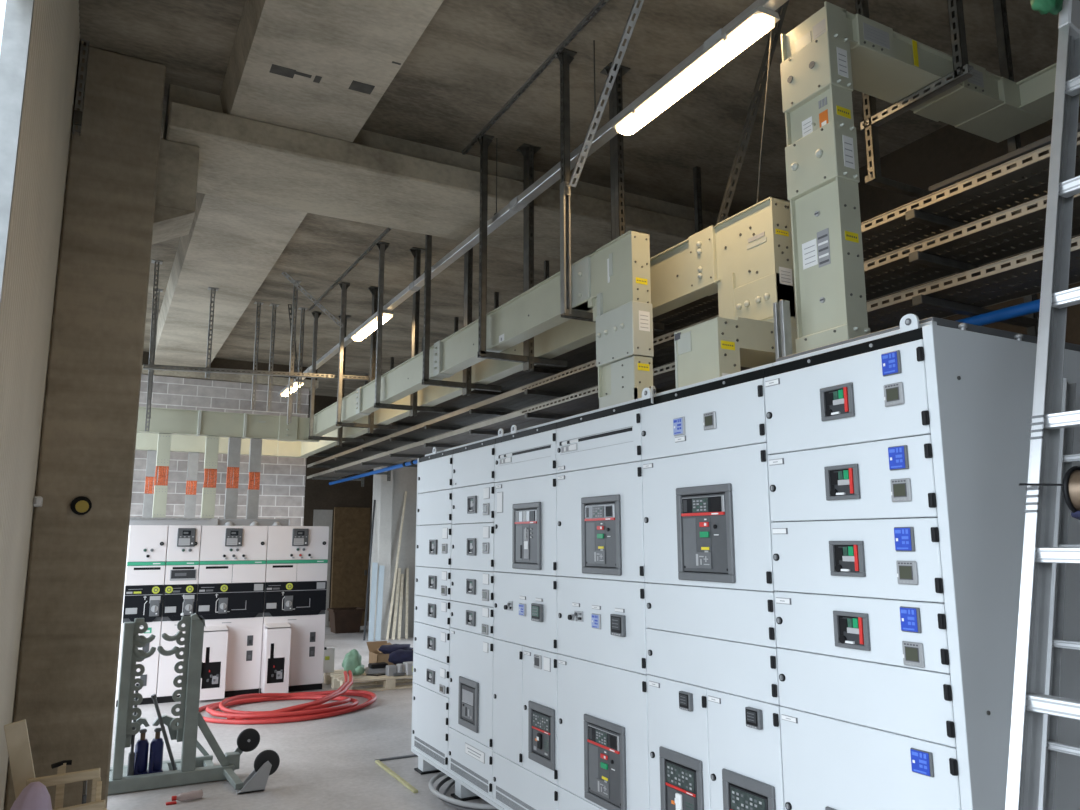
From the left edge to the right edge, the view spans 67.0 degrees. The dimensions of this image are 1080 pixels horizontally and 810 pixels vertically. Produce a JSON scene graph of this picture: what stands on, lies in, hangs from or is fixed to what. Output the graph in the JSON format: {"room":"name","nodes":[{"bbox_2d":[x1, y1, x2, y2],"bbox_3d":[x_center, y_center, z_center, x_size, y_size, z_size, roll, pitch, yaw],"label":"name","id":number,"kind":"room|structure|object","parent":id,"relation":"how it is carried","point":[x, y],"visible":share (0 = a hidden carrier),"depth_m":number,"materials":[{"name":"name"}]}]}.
{"room":"electrical room","nodes":[
{"label":"electrical room","id":0,"kind":"room"},
{"bbox_2d":[0,0,79,809],"bbox_3d":[-2.270,-0.017,3.578,0.068,4.419,2.880,5,-11,-28],"label":"wall","id":1,"kind":"structure","parent":0,"point":[39,54],"depth_m":3.15,"materials":[{"name":"paint"}]},
{"bbox_2d":[130,351,318,525],"bbox_3d":[-5.142,1.453,12.361,3.300,4.420,0.330,5,-11,-28],"label":"wall","id":2,"kind":"structure","parent":0,"point":[282,479],"depth_m":12.63,"materials":[{"name":"concrete"}]},
{"bbox_2d":[107,621,489,809],"bbox_3d":[-0.834,2.752,6.162,5.700,0.200,22.300,5,-11,-28],"label":"floor","id":3,"kind":"structure","parent":0,"point":[328,763],"depth_m":6.14,"materials":[{"name":"concrete"}]},
{"bbox_2d":[4,719,34,798],"bbox_3d":[-2.048,1.719,3.292,0.273,0.876,0.034,8,-12,-39],"label":"board","id":4,"kind":"object","parent":3,"relation":"on","point":[16,733],"visible":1,"depth_m":3.29,"materials":[{"name":"brown wood"}]},
{"bbox_2d":[10,782,51,809],"bbox_3d":[-1.913,1.765,2.989,0.224,0.710,0.183,5,-11,-28],"label":"plastic sack","id":5,"kind":"object","parent":3,"relation":"on","point":[35,796],"visible":1,"depth_m":3.02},
{"bbox_2d":[26,768,106,809],"bbox_3d":[-1.884,1.814,3.200,0.316,0.682,0.161,3,-10,-20],"label":"trestle","id":6,"kind":"object","parent":3,"relation":"on","point":[96,803],"visible":0.83,"depth_m":3.29,"materials":[{"name":"brown wood"}]},
{"bbox_2d":[51,760,86,808],"bbox_3d":[-1.990,1.841,3.413,0.147,0.700,0.250,5,-11,-28],"label":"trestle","id":7,"kind":"object","parent":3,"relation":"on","point":[59,796],"visible":0.86,"depth_m":3.38,"materials":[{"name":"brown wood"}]},
{"bbox_2d":[4,45,199,809],"bbox_3d":[-2.474,0.177,4.735,0.683,4.419,0.620,5,-11,-28],"label":"concrete column","id":8,"kind":"structure","parent":3,"relation":"on","point":[130,189],"depth_m":4.43,"materials":[{"name":"concrete"}]},
{"bbox_2d":[70,496,91,514],"bbox_3d":[-2.434,0.534,4.326,0.099,0.099,0.033,5,-11,-28],"label":"plug","id":9,"kind":"object","parent":8,"relation":"attached to","point":[81,505],"visible":1,"depth_m":4.32,"materials":[{"name":"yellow plastic"}]},
{"bbox_2d":[115,525,167,706],"bbox_3d":[-4.286,2.192,8.736,0.357,1.768,1.244,5,-11,-28],"label":"tall cabinet","id":10,"kind":"object","parent":3,"relation":"on","point":[147,544],"visible":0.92,"depth_m":8.26,"materials":[{"name":"metal"}]},
{"bbox_2d":[156,525,200,702],"bbox_3d":[-3.986,2.217,8.895,0.317,1.768,1.244,5,-11,-28],"label":"tall cabinet","id":11,"kind":"object","parent":3,"relation":"on","point":[183,541],"visible":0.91,"depth_m":8.41,"materials":[{"name":"metal"}]},
{"bbox_2d":[166,790,202,804],"bbox_3d":[-2.225,2.451,5.099,0.221,0.054,0.062,7,-12,-38],"label":"plastic bottle","id":12,"kind":"object","parent":3,"relation":"on","point":[191,795],"visible":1,"depth_m":5.10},
{"bbox_2d":[108,613,279,794],"bbox_3d":[-2.372,1.991,5.570,1.043,1.106,0.875,5,-11,-28],"label":"stand","id":13,"kind":"object","parent":3,"relation":"on","point":[184,729],"visible":1,"depth_m":5.47,"materials":[{"name":"paint"}]},
{"bbox_2d":[127,683,138,775],"bbox_3d":[-2.710,2.168,5.437,0.038,0.597,0.045,5,-11,-28],"label":"bar","id":14,"kind":"object","parent":13,"relation":"on","point":[131,757],"visible":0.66,"depth_m":5.40,"materials":[{"name":"grey metal"}]},
{"bbox_2d":[134,729,148,774],"bbox_3d":[-2.674,2.330,5.475,0.090,0.288,0.106,5,-11,-28],"label":"gas cylinder","id":15,"kind":"object","parent":13,"relation":"on","point":[142,745],"visible":0.94,"depth_m":5.45,"materials":[{"name":"blue metal"}]},
{"bbox_2d":[148,728,163,773],"bbox_3d":[-2.589,2.335,5.505,0.090,0.288,0.106,5,-11,-28],"label":"gas cylinder","id":16,"kind":"object","parent":13,"relation":"on","point":[157,744],"visible":0.95,"depth_m":5.48,"materials":[{"name":"blue metal"}]},
{"bbox_2d":[151,694,176,769],"bbox_3d":[-2.543,2.214,5.513,0.198,0.514,0.032,8,-12,-39],"label":"bar","id":17,"kind":"object","parent":13,"relation":"attached to","point":[153,696],"visible":0.98,"depth_m":5.51,"materials":[{"name":"grey metal"}]},
{"bbox_2d":[196,526,267,700],"bbox_3d":[-3.512,2.244,9.065,0.675,1.768,1.390,5,-11,-28],"label":"tall cabinet","id":18,"kind":"object","parent":3,"relation":"on","point":[232,559],"visible":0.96,"depth_m":8.62,"materials":[{"name":"metal"}]},
{"bbox_2d":[129,517,288,525],"bbox_3d":[-3.835,1.367,9.458,1.720,0.095,0.618,5,-11,-28],"label":"duct","id":19,"kind":"object","parent":18,"relation":"on","point":[133,520],"visible":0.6,"depth_m":9.19,"materials":[{"name":"grey metal"}]},
{"bbox_2d":[199,670,376,723],"bbox_3d":[-2.457,2.845,7.942,1.714,0.209,1.351,5,-11,-28],"label":"cable coil","id":20,"kind":"object","parent":3,"relation":"on","point":[313,710],"visible":0.97,"depth_m":7.65,"materials":[{"name":"plastic"}]},
{"bbox_2d":[259,526,328,692],"bbox_3d":[-2.919,2.296,9.379,0.664,1.768,1.390,5,-11,-28],"label":"cabinet","id":21,"kind":"object","parent":3,"relation":"on","point":[293,633],"visible":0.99,"depth_m":8.92,"materials":[{"name":"metal"}]},
{"bbox_2d":[327,607,364,633],"bbox_3d":[-3.484,3.856,14.604,0.560,0.410,0.440,5,-11,-28],"label":"tub","id":22,"kind":"object","parent":3,"relation":"on","point":[342,620],"visible":1,"depth_m":14.46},
{"bbox_2d":[324,669,412,691],"bbox_3d":[-1.814,3.105,9.272,1.090,0.130,0.835,5,-11,-28],"label":"pallet","id":23,"kind":"object","parent":3,"relation":"on","point":[336,678],"visible":0.54,"depth_m":8.98,"materials":[{"name":"brown wood"}]},
{"bbox_2d":[323,647,334,672],"bbox_3d":[-2.431,2.905,9.312,0.150,0.279,0.110,5,-11,-28],"label":"carton sleeve","id":24,"kind":"object","parent":23,"relation":"on","point":[329,652],"visible":0.65,"depth_m":9.28,"materials":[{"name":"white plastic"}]},
{"bbox_2d":[342,649,365,675],"bbox_3d":[-2.060,2.849,9.033,0.259,0.285,0.106,5,-11,-28],"label":"plastic film","id":25,"kind":"object","parent":23,"relation":"on","point":[352,660],"visible":0.89,"depth_m":9.01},
{"bbox_2d":[365,662,387,675],"bbox_3d":[-1.808,2.961,9.149,0.314,0.115,0.247,5,-11,-28],"label":"tool case","id":26,"kind":"object","parent":23,"relation":"on","point":[372,669],"visible":0.76,"depth_m":9.13,"materials":[{"name":"grey"}]},
{"bbox_2d":[366,641,393,664],"bbox_3d":[-1.737,2.955,9.632,0.520,0.283,0.445,5,-11,-28],"label":"cardboard box","id":27,"kind":"object","parent":23,"relation":"on","point":[375,656],"visible":0.31,"depth_m":9.57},
{"bbox_2d":[379,644,412,664],"bbox_3d":[-1.651,2.901,9.520,0.446,0.204,0.413,5,-11,-28],"label":"clothes","id":28,"kind":"object","parent":27,"relation":"on","point":[398,653],"visible":0.77,"depth_m":9.39,"materials":[{"name":"blue fabric"}]},
{"bbox_2d":[385,664,404,675],"bbox_3d":[-1.608,2.940,9.047,0.180,0.119,0.138,5,-11,-28],"label":"pipe fitting","id":29,"kind":"object","parent":23,"relation":"on","point":[391,670],"visible":1,"depth_m":9.02,"materials":[{"name":"silver metal"}]},
{"bbox_2d":[363,500,375,640],"bbox_3d":[-2.857,2.740,13.665,0.036,2.304,0.342,-1,-10,7],"label":"batten","id":30,"kind":"object","parent":3,"relation":"on","point":[374,502],"visible":1,"depth_m":13.64,"materials":[{"name":"grey wood"}]},
{"bbox_2d":[368,562,377,640],"bbox_3d":[-2.750,3.232,13.428,0.076,1.255,0.163,-2,-10,9],"label":"panel strip","id":31,"kind":"object","parent":3,"relation":"on","point":[374,565],"visible":1,"depth_m":13.41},
{"bbox_2d":[375,565,383,640],"bbox_3d":[-2.644,3.263,13.457,0.076,1.205,0.163,-2,-10,9],"label":"panel strip","id":32,"kind":"object","parent":3,"relation":"on","point":[381,568],"visible":1,"depth_m":13.45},
{"bbox_2d":[368,442,417,638],"bbox_3d":[-2.475,1.747,14.155,0.760,4.419,0.450,5,-11,-28],"label":"concrete pier","id":33,"kind":"object","parent":3,"relation":"on","point":[388,495],"visible":0.33,"depth_m":13.91,"materials":[{"name":"paint"}]},
{"bbox_2d":[391,568,400,639],"bbox_3d":[-2.404,3.319,13.648,0.051,1.159,0.294,-2,-10,9],"label":"batten","id":34,"kind":"object","parent":3,"relation":"on","point":[399,569],"visible":1,"depth_m":13.63,"materials":[{"name":"brown wood"}]},
{"bbox_2d":[386,491,406,639],"bbox_3d":[-2.414,2.677,13.750,0.035,2.456,0.424,-6,-11,30],"label":"batten","id":35,"kind":"object","parent":3,"relation":"on","point":[405,495],"visible":1,"depth_m":13.73,"materials":[{"name":"brown wood"}]},
{"bbox_2d":[375,760,417,792],"bbox_3d":[-0.997,2.550,5.612,0.032,0.019,0.840,5,-11,-28],"label":"timber lath","id":36,"kind":"object","parent":3,"relation":"on","point":[401,780],"visible":1,"depth_m":5.56,"materials":[{"name":"brown wood"}]},
{"bbox_2d":[397,574,403,638],"bbox_3d":[-2.337,3.374,13.675,0.053,1.058,0.262,0,-9,-2],"label":"batten","id":37,"kind":"object","parent":3,"relation":"on","point":[402,575],"visible":1,"depth_m":13.66,"materials":[{"name":"brown wood"}]},
{"bbox_2d":[405,568,408,638],"bbox_3d":[-2.240,3.333,13.734,0.044,1.155,0.239,2,-10,-11],"label":"batten","id":38,"kind":"object","parent":3,"relation":"on","point":[407,569],"visible":1,"depth_m":13.71,"materials":[{"name":"brown wood"}]},
{"bbox_2d":[411,446,459,775],"bbox_3d":[-0.371,1.456,5.910,0.916,2.273,0.702,5,-11,-28],"label":"tall cabinet","id":39,"kind":"object","parent":3,"relation":"on","point":[431,644],"visible":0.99,"depth_m":5.68,"materials":[{"name":"metal"}]},
{"bbox_2d":[429,772,496,809],"bbox_3d":[-0.404,2.428,5.241,0.650,0.030,1.030,5,-11,-28],"label":"loose cable","id":40,"kind":"object","parent":3,"relation":"on","point":[433,790],"visible":0.44,"depth_m":4.87,"materials":[{"name":"grey plastic"}]},
{"bbox_2d":[436,776,498,809],"bbox_3d":[-0.419,2.453,5.223,0.575,0.024,0.857,7,-12,-37],"label":"loose cable","id":41,"kind":"object","parent":3,"relation":"on","point":[448,778],"visible":0.31,"depth_m":4.97,"materials":[{"name":"grey plastic"}]},
{"bbox_2d":[447,436,497,804],"bbox_3d":[-0.045,1.368,5.309,0.916,2.247,0.679,5,-11,-28],"label":"tall cabinet","id":42,"kind":"object","parent":3,"relation":"on","point":[470,731],"visible":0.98,"depth_m":5.08,"materials":[{"name":"metal"}]},
{"bbox_2d":[491,418,563,809],"bbox_3d":[0.292,1.250,4.683,0.924,2.273,0.766,5,-11,-28],"label":"tall cabinet","id":43,"kind":"object","parent":3,"relation":"on","point":[525,655],"visible":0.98,"depth_m":4.45,"materials":[{"name":"metal"}]},
{"bbox_2d":[556,398,649,809],"bbox_3d":[0.655,1.151,4.014,0.924,2.247,0.772,5,-11,-28],"label":"tall cabinet","id":44,"kind":"object","parent":3,"relation":"on","point":[603,742],"visible":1,"depth_m":3.79,"materials":[{"name":"metal"}]},
{"bbox_2d":[137,230,653,441],"bbox_3d":[-2.261,-0.009,6.540,2.600,0.905,7.119,5,-11,-28],"label":"busbar trunking","id":45,"kind":"object","parent":44,"relation":"on","point":[613,281],"visible":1,"depth_m":4.98,"materials":[{"name":"paint"}]},
{"bbox_2d":[152,433,171,517],"bbox_3d":[-4.309,0.806,9.286,0.141,0.962,0.092,5,-11,-28],"label":"busbar","id":46,"kind":"object","parent":45,"relation":"hanging from","point":[164,440],"visible":0.99,"depth_m":9.26,"materials":[{"name":"paint"}]},
{"bbox_2d":[201,436,218,517],"bbox_3d":[-3.855,0.845,9.527,0.140,0.962,0.092,5,-11,-28],"label":"busbar","id":47,"kind":"object","parent":45,"relation":"hanging from","point":[212,442],"visible":1,"depth_m":9.50,"materials":[{"name":"paint"}]},
{"bbox_2d":[224,437,240,518],"bbox_3d":[-3.637,0.864,9.642,0.141,0.962,0.092,5,-11,-28],"label":"busbar","id":48,"kind":"object","parent":45,"relation":"hanging from","point":[234,444],"visible":0.98,"depth_m":9.62,"materials":[{"name":"grey"}]},
{"bbox_2d":[246,438,261,518],"bbox_3d":[-3.420,0.883,9.757,0.130,0.962,0.092,5,-11,-28],"label":"busbar","id":49,"kind":"object","parent":45,"relation":"hanging from","point":[252,505],"visible":0.98,"depth_m":9.73,"materials":[{"name":"grey"}]},
{"bbox_2d":[568,611,582,621],"bbox_3d":[0.173,1.030,3.982,0.022,0.051,0.114,5,-11,-28],"label":"switch","id":50,"kind":"object","parent":44,"relation":"attached to","point":[574,616],"depth_m":3.98,"materials":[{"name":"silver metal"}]},
{"bbox_2d":[641,363,784,809],"bbox_3d":[1.020,1.025,3.346,0.924,2.273,0.771,5,-11,-28],"label":"tall cabinet","id":51,"kind":"object","parent":3,"relation":"on","point":[714,722],"visible":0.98,"depth_m":3.13,"materials":[{"name":"metal"}]},
{"bbox_2d":[135,196,796,457],"bbox_3d":[-2.534,0.122,7.408,3.030,0.935,10.154,5,-11,-28],"label":"busbar trunking","id":52,"kind":"object","parent":51,"relation":"on","point":[745,258],"visible":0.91,"depth_m":4.00,"materials":[{"name":"paint"}]},
{"bbox_2d":[142,450,156,516],"bbox_3d":[-5.455,1.138,11.403,0.128,1.008,0.092,5,-11,-28],"label":"busbar","id":53,"kind":"object","parent":52,"relation":"hanging from","point":[151,454],"visible":0.84,"depth_m":11.38,"materials":[{"name":"grey"}]},
{"bbox_2d":[184,452,198,517],"bbox_3d":[-4.983,1.179,11.653,0.144,1.008,0.091,5,-11,-28],"label":"busbar","id":54,"kind":"object","parent":52,"relation":"hanging from","point":[193,457],"visible":0.9,"depth_m":11.64,"materials":[{"name":"grey"}]},
{"bbox_2d":[773,300,791,358],"bbox_3d":[0.923,-0.264,3.099,0.040,0.264,0.051,5,-11,-28],"label":"strut","id":55,"kind":"object","parent":51,"relation":"on","point":[781,311],"visible":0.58,"depth_m":3.09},
{"bbox_2d":[764,314,1079,809],"bbox_3d":[1.368,0.917,2.705,0.924,2.273,0.699,5,-11,-28],"label":"tall cabinet","id":56,"kind":"object","parent":3,"relation":"on","point":[898,459],"visible":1,"depth_m":2.46,"materials":[{"name":"metal"}]},
{"bbox_2d":[780,1,1079,352],"bbox_3d":[2.861,-1.171,1.320,1.464,1.406,5.247,5,-11,-28],"label":"busbar trunking","id":57,"kind":"object","parent":56,"relation":"on","point":[835,51],"visible":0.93,"depth_m":3.21,"materials":[{"name":"paint"}]},
{"bbox_2d":[1005,0,1079,809],"bbox_3d":[1.137,0.358,1.525,0.908,3.023,0.454,5,-11,-28],"label":"ladder","id":58,"kind":"object","parent":3,"relation":"on","point":[1030,702],"visible":1,"depth_m":1.79,"materials":[{"name":"grey metal"}]},
{"bbox_2d":[1030,0,1063,14],"bbox_3d":[1.316,-1.066,2.114,0.112,0.102,0.063,5,-11,-28],"label":"bag","id":59,"kind":"object","parent":58,"relation":"attached to","point":[1054,7],"visible":1,"depth_m":2.10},
{"bbox_2d":[1019,466,1079,519],"bbox_3d":[1.168,0.187,1.718,0.254,0.123,0.133,-9,-13,42],"label":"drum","id":60,"kind":"object","parent":58,"relation":"attached to","point":[1071,481],"visible":1,"depth_m":1.73,"materials":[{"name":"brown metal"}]},
{"bbox_2d":[1038,377,1079,809],"bbox_3d":[1.502,0.907,2.075,0.639,2.114,0.456,5,-11,-28],"label":"ladder","id":61,"kind":"object","parent":3,"relation":"on","point":[1051,746],"visible":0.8,"depth_m":2.35,"materials":[{"name":"metal"}]},
{"bbox_2d":[328,510,333,621],"bbox_3d":[-5.930,2.079,16.103,5.500,4.420,0.200,5,-11,-28],"label":"wall","id":62,"kind":"structure","parent":0,"point":[333,510],"depth_m":16.70,"materials":[{"name":"paint"}]},
{"bbox_2d":[303,395,373,626],"bbox_3d":[-4.258,2.007,15.690,2.450,4.419,0.120,5,-11,-28],"label":"wall partition","id":63,"kind":"structure","parent":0,"point":[320,500],"depth_m":15.77,"materials":[{"name":"paint"}]},
{"bbox_2d":[330,507,369,625],"bbox_3d":[-3.648,3.106,15.699,0.700,2.250,0.080,5,-11,-28],"label":"door","id":64,"kind":"structure","parent":63,"relation":"in","point":[351,528],"depth_m":15.70,"materials":[{"name":"wood"}]},
{"bbox_2d":[79,0,1079,396],"bbox_3d":[-0.845,-1.830,6.925,5.700,0.250,22.300,5,-11,-28],"label":"ceiling","id":65,"kind":"structure","parent":0,"point":[471,58],"depth_m":5.33,"materials":[{"name":"concrete"}]},
{"bbox_2d":[72,39,88,135],"bbox_3d":[-2.596,-1.801,4.611,0.043,0.560,0.054,5,-11,-28],"label":"channel","id":66,"kind":"object","parent":65,"relation":"hanging from","point":[77,115],"visible":1,"depth_m":4.60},
{"bbox_2d":[145,288,162,431],"bbox_3d":[-4.334,-0.508,9.120,0.100,1.620,0.100,5,-11,-28],"label":"strut","id":67,"kind":"object","parent":65,"relation":"hanging from","point":[159,290],"visible":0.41,"depth_m":9.14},
{"bbox_2d":[146,260,162,418],"bbox_3d":[-3.909,-0.664,8.192,0.100,1.621,0.100,5,-11,-28],"label":"strut","id":68,"kind":"object","parent":65,"relation":"hanging from","point":[158,262],"visible":1,"depth_m":8.19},
{"bbox_2d":[149,193,306,369],"bbox_3d":[-3.703,-1.218,9.168,0.890,0.204,7.520,5,-11,-28],"label":"concrete beam","id":69,"kind":"structure","parent":65,"relation":"attached to","point":[231,246],"depth_m":8.00,"materials":[{"name":"concrete"}]},
{"bbox_2d":[205,287,218,378],"bbox_3d":[-3.424,-0.748,8.470,0.100,0.956,0.100,5,-11,-28],"label":"strut","id":70,"kind":"object","parent":69,"relation":"hanging from","point":[212,289],"visible":1,"depth_m":8.46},
{"bbox_2d":[143,364,369,380],"bbox_3d":[-2.854,-0.336,8.654,2.442,0.141,0.060,5,-11,-28],"label":"channel","id":71,"kind":"object","parent":70,"relation":"attached to","point":[149,367],"visible":0.87,"depth_m":8.54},
{"bbox_2d":[251,301,263,409],"bbox_3d":[-3.365,-0.583,9.659,0.100,1.300,0.100,5,-11,-28],"label":"strut","id":72,"kind":"object","parent":65,"relation":"hanging from","point":[255,302],"visible":0.97,"depth_m":9.65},
{"bbox_2d":[267,303,279,410],"bbox_3d":[-3.207,-0.569,9.743,0.100,1.300,0.100,5,-11,-28],"label":"strut","id":73,"kind":"object","parent":65,"relation":"hanging from","point":[271,304],"visible":0.98,"depth_m":9.73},
{"bbox_2d":[287,280,301,422],"bbox_3d":[-2.684,-0.583,8.845,0.100,1.570,0.100,5,-11,-28],"label":"strut","id":74,"kind":"object","parent":65,"relation":"hanging from","point":[292,347],"visible":0.89,"depth_m":8.83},
{"bbox_2d":[296,307,307,413],"bbox_3d":[-2.907,-0.543,9.902,0.100,1.300,0.100,5,-11,-28],"label":"strut","id":75,"kind":"object","parent":65,"relation":"hanging from","point":[302,309],"visible":0.94,"depth_m":9.90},
{"bbox_2d":[281,272,343,327],"bbox_3d":[-2.449,-1.136,8.801,0.701,0.544,0.043,6,-11,-31],"label":"brace","id":76,"kind":"object","parent":65,"relation":"hanging from","point":[287,275],"visible":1,"depth_m":8.79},
{"bbox_2d":[220,0,443,141],"bbox_3d":[0.733,-2.586,1.017,0.890,0.206,10.120,5,-11,-28],"label":"concrete beam","id":77,"kind":"structure","parent":65,"relation":"attached to","point":[320,67],"depth_m":4.50,"materials":[{"name":"concrete"}]},
{"bbox_2d":[308,311,363,445],"bbox_3d":[-2.529,-0.319,10.185,0.715,1.650,0.120,5,-11,-28],"label":"hanger","id":78,"kind":"object","parent":65,"relation":"hanging from","point":[316,315],"visible":0.56,"depth_m":10.07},
{"bbox_2d":[312,373,367,486],"bbox_3d":[-3.315,0.381,13.553,0.850,1.920,0.048,5,-11,-28],"label":"bracket","id":79,"kind":"object","parent":65,"relation":"hanging from","point":[366,382],"visible":0.34,"depth_m":13.35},
{"bbox_2d":[309,228,391,310],"bbox_3d":[-1.844,-1.466,8.271,0.024,0.021,4.110,5,-11,-29],"label":"channel","id":80,"kind":"object","parent":65,"relation":"attached to","point":[387,230],"visible":0.68,"depth_m":8.44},
{"bbox_2d":[334,357,393,480],"bbox_3d":[-2.653,0.176,12.337,0.850,1.920,0.048,5,-11,-28],"label":"bracket","id":81,"kind":"object","parent":65,"relation":"hanging from","point":[388,473],"visible":0.42,"depth_m":12.16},
{"bbox_2d":[336,282,397,433],"bbox_3d":[-1.909,-0.510,9.047,0.715,1.650,0.120,5,-11,-28],"label":"hanger","id":82,"kind":"object","parent":65,"relation":"hanging from","point":[371,426],"visible":0.86,"depth_m":8.97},
{"bbox_2d":[361,338,422,467],"bbox_3d":[-1.990,-0.028,11.120,0.850,1.920,0.048,5,-11,-28],"label":"bracket","id":83,"kind":"object","parent":65,"relation":"hanging from","point":[365,434],"visible":0.2,"depth_m":10.89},
{"bbox_2d":[374,241,443,416],"bbox_3d":[-1.252,-0.713,7.839,0.715,1.650,0.120,5,-11,-28],"label":"hanger","id":84,"kind":"object","parent":65,"relation":"hanging from","point":[416,252],"visible":0.86,"depth_m":7.77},
{"bbox_2d":[389,317,458,457],"bbox_3d":[-1.423,-0.203,10.077,0.850,1.920,0.048,5,-11,-28],"label":"bracket","id":85,"kind":"object","parent":65,"relation":"hanging from","point":[455,318],"visible":0.3,"depth_m":9.86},
{"bbox_2d":[163,84,728,261],"bbox_3d":[-0.318,-1.595,6.418,4.810,0.379,0.930,5,-11,-28],"label":"concrete beam","id":86,"kind":"structure","parent":65,"relation":"attached to","point":[378,179],"depth_m":5.80,"materials":[{"name":"concrete"}]},
{"bbox_2d":[525,367,581,419],"bbox_3d":[0.256,-0.533,6.962,0.850,1.540,0.048,5,-11,-28],"label":"bracket","id":87,"kind":"object","parent":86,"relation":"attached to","point":[536,370],"visible":0.17,"depth_m":6.76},
{"bbox_2d":[422,234,500,395],"bbox_3d":[-0.647,-0.900,6.727,0.715,1.650,0.120,5,-11,-28],"label":"hanger","id":88,"kind":"object","parent":65,"relation":"hanging from","point":[466,384],"visible":0.58,"depth_m":6.61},
{"bbox_2d":[424,292,498,447],"bbox_3d":[-0.855,-0.378,9.035,0.850,1.920,0.048,5,-11,-28],"label":"bracket","id":89,"kind":"object","parent":65,"relation":"hanging from","point":[496,294],"visible":0.23,"depth_m":8.82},
{"bbox_2d":[469,261,549,435],"bbox_3d":[-0.288,-0.553,7.992,0.850,1.920,0.048,5,-11,-28],"label":"bracket","id":90,"kind":"object","parent":65,"relation":"hanging from","point":[546,263],"visible":0.28,"depth_m":7.77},
{"bbox_2d":[329,299,1039,484],"bbox_3d":[0.074,0.206,7.083,0.077,0.062,15.300,5,-11,-28],"label":"conduit","id":91,"kind":"object","parent":90,"relation":"attached to","point":[1030,307],"visible":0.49,"depth_m":3.56,"materials":[{"name":"blue plastic"}]},
{"bbox_2d":[307,193,1079,468],"bbox_3d":[-0.097,-0.078,7.153,0.407,0.046,15.500,5,-11,-28],"label":"cable tray","id":92,"kind":"object","parent":90,"relation":"on","point":[977,252],"visible":0.52,"depth_m":3.85,"materials":[{"name":"metal"}]},
{"bbox_2d":[307,236,1079,479],"bbox_3d":[-0.097,0.114,7.121,0.407,0.046,15.500,5,-11,-28],"label":"cable tray","id":93,"kind":"object","parent":90,"relation":"on","point":[664,380],"visible":0.56,"depth_m":3.77,"materials":[{"name":"metal"}]},
{"bbox_2d":[310,132,1079,456],"bbox_3d":[-0.098,-0.266,7.184,0.407,0.046,15.500,5,-11,-28],"label":"cable tray","id":94,"kind":"object","parent":90,"relation":"on","point":[584,354],"visible":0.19,"depth_m":3.75,"materials":[{"name":"metal"}]},
{"bbox_2d":[477,134,566,371],"bbox_3d":[-0.131,-1.059,5.780,0.715,1.650,0.120,5,-11,-28],"label":"hanger","id":95,"kind":"object","parent":65,"relation":"hanging from","point":[528,151],"visible":0.8,"depth_m":5.71,"materials":[{"name":"metal"}]},
{"bbox_2d":[278,0,787,395],"bbox_3d":[-0.731,-1.443,6.519,0.076,0.647,13.600,5,-11,-28],"label":"rail","id":96,"kind":"object","parent":65,"relation":"hanging from","point":[605,133],"visible":0.59,"depth_m":5.18,"materials":[{"name":"metal"}]},
{"bbox_2d":[351,310,393,340],"bbox_3d":[-1.712,-0.794,8.265,0.131,0.058,1.090,5,-11,-28],"label":"ceiling lamp","id":97,"kind":"object","parent":96,"relation":"attached to","point":[369,327],"visible":0.91,"depth_m":8.22,"materials":[{"name":"white"}]},
{"bbox_2d":[612,5,779,134],"bbox_3d":[0.691,-1.535,3.850,0.131,0.058,1.090,5,-11,-28],"label":"ceiling lamp","id":98,"kind":"object","parent":96,"relation":"attached to","point":[761,20],"visible":1,"depth_m":3.72,"materials":[{"name":"white"}]},
{"bbox_2d":[462,0,608,154],"bbox_3d":[0.091,-2.054,4.768,0.024,0.021,2.800,5,-11,-27],"label":"channel","id":99,"kind":"object","parent":65,"relation":"attached to","point":[599,6],"visible":1,"depth_m":4.93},
{"bbox_2d":[569,0,643,186],"bbox_3d":[0.372,-1.713,4.282,0.049,0.894,0.841,5,-11,-28],"label":"brace","id":100,"kind":"object","parent":65,"relation":"hanging from","point":[625,35],"visible":1,"depth_m":4.30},
{"bbox_2d":[556,48,663,331],"bbox_3d":[0.408,-1.225,4.789,0.715,1.650,0.120,5,-11,-28],"label":"hanger","id":101,"kind":"object","parent":65,"relation":"hanging from","point":[565,57],"visible":0.66,"depth_m":4.73,"materials":[{"name":"metal"}]},
{"bbox_2d":[653,166,702,393],"bbox_3d":[0.847,-0.903,5.907,0.850,1.920,0.048,5,-11,-28],"label":"bracket","id":102,"kind":"object","parent":65,"relation":"hanging from","point":[696,170],"visible":0.26,"depth_m":6.19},
{"bbox_2d":[716,0,788,223],"bbox_3d":[1.132,-1.541,4.379,0.047,1.195,0.745,4,-10,-24],"label":"brace","id":103,"kind":"object","parent":65,"relation":"hanging from","point":[749,117],"visible":0.77,"depth_m":4.37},
{"bbox_2d":[756,29,771,203],"bbox_3d":[1.004,-1.608,3.701,0.015,1.256,0.566,-1,-10,6],"label":"lamp cord","id":104,"kind":"object","parent":65,"relation":"hanging from","point":[771,29],"visible":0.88,"depth_m":3.63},
{"bbox_2d":[855,0,973,210],"bbox_3d":[1.943,-1.625,3.805,0.710,1.192,0.540,5,-11,-28],"label":"hanger","id":105,"kind":"object","parent":65,"relation":"hanging from","point":[872,119],"visible":0.8,"depth_m":3.69,"materials":[{"name":"metal"}]},
{"bbox_2d":[929,123,1079,191],"bbox_3d":[2.752,-1.308,2.408,0.030,0.030,3.600,5,-11,-28],"label":"channel","id":106,"kind":"object","parent":105,"relation":"attached to","point":[1045,141],"visible":0.9,"depth_m":3.68,"materials":[{"name":"grey metal"}]},
{"bbox_2d":[905,0,1038,336],"bbox_3d":[1.982,-1.253,3.821,0.850,1.920,0.048,5,-11,-28],"label":"bracket","id":107,"kind":"object","parent":65,"relation":"hanging from","point":[1031,321],"visible":0.44,"depth_m":3.67,"materials":[{"name":"metal"}]},
{"bbox_2d":[367,106,1079,621],"bbox_3d":[1.563,0.671,7.758,0.200,4.420,22.200,5,-11,-28],"label":"wall","id":108,"kind":"structure","parent":0,"point":[949,151],"depth_m":5.64,"materials":[{"name":"paint"}]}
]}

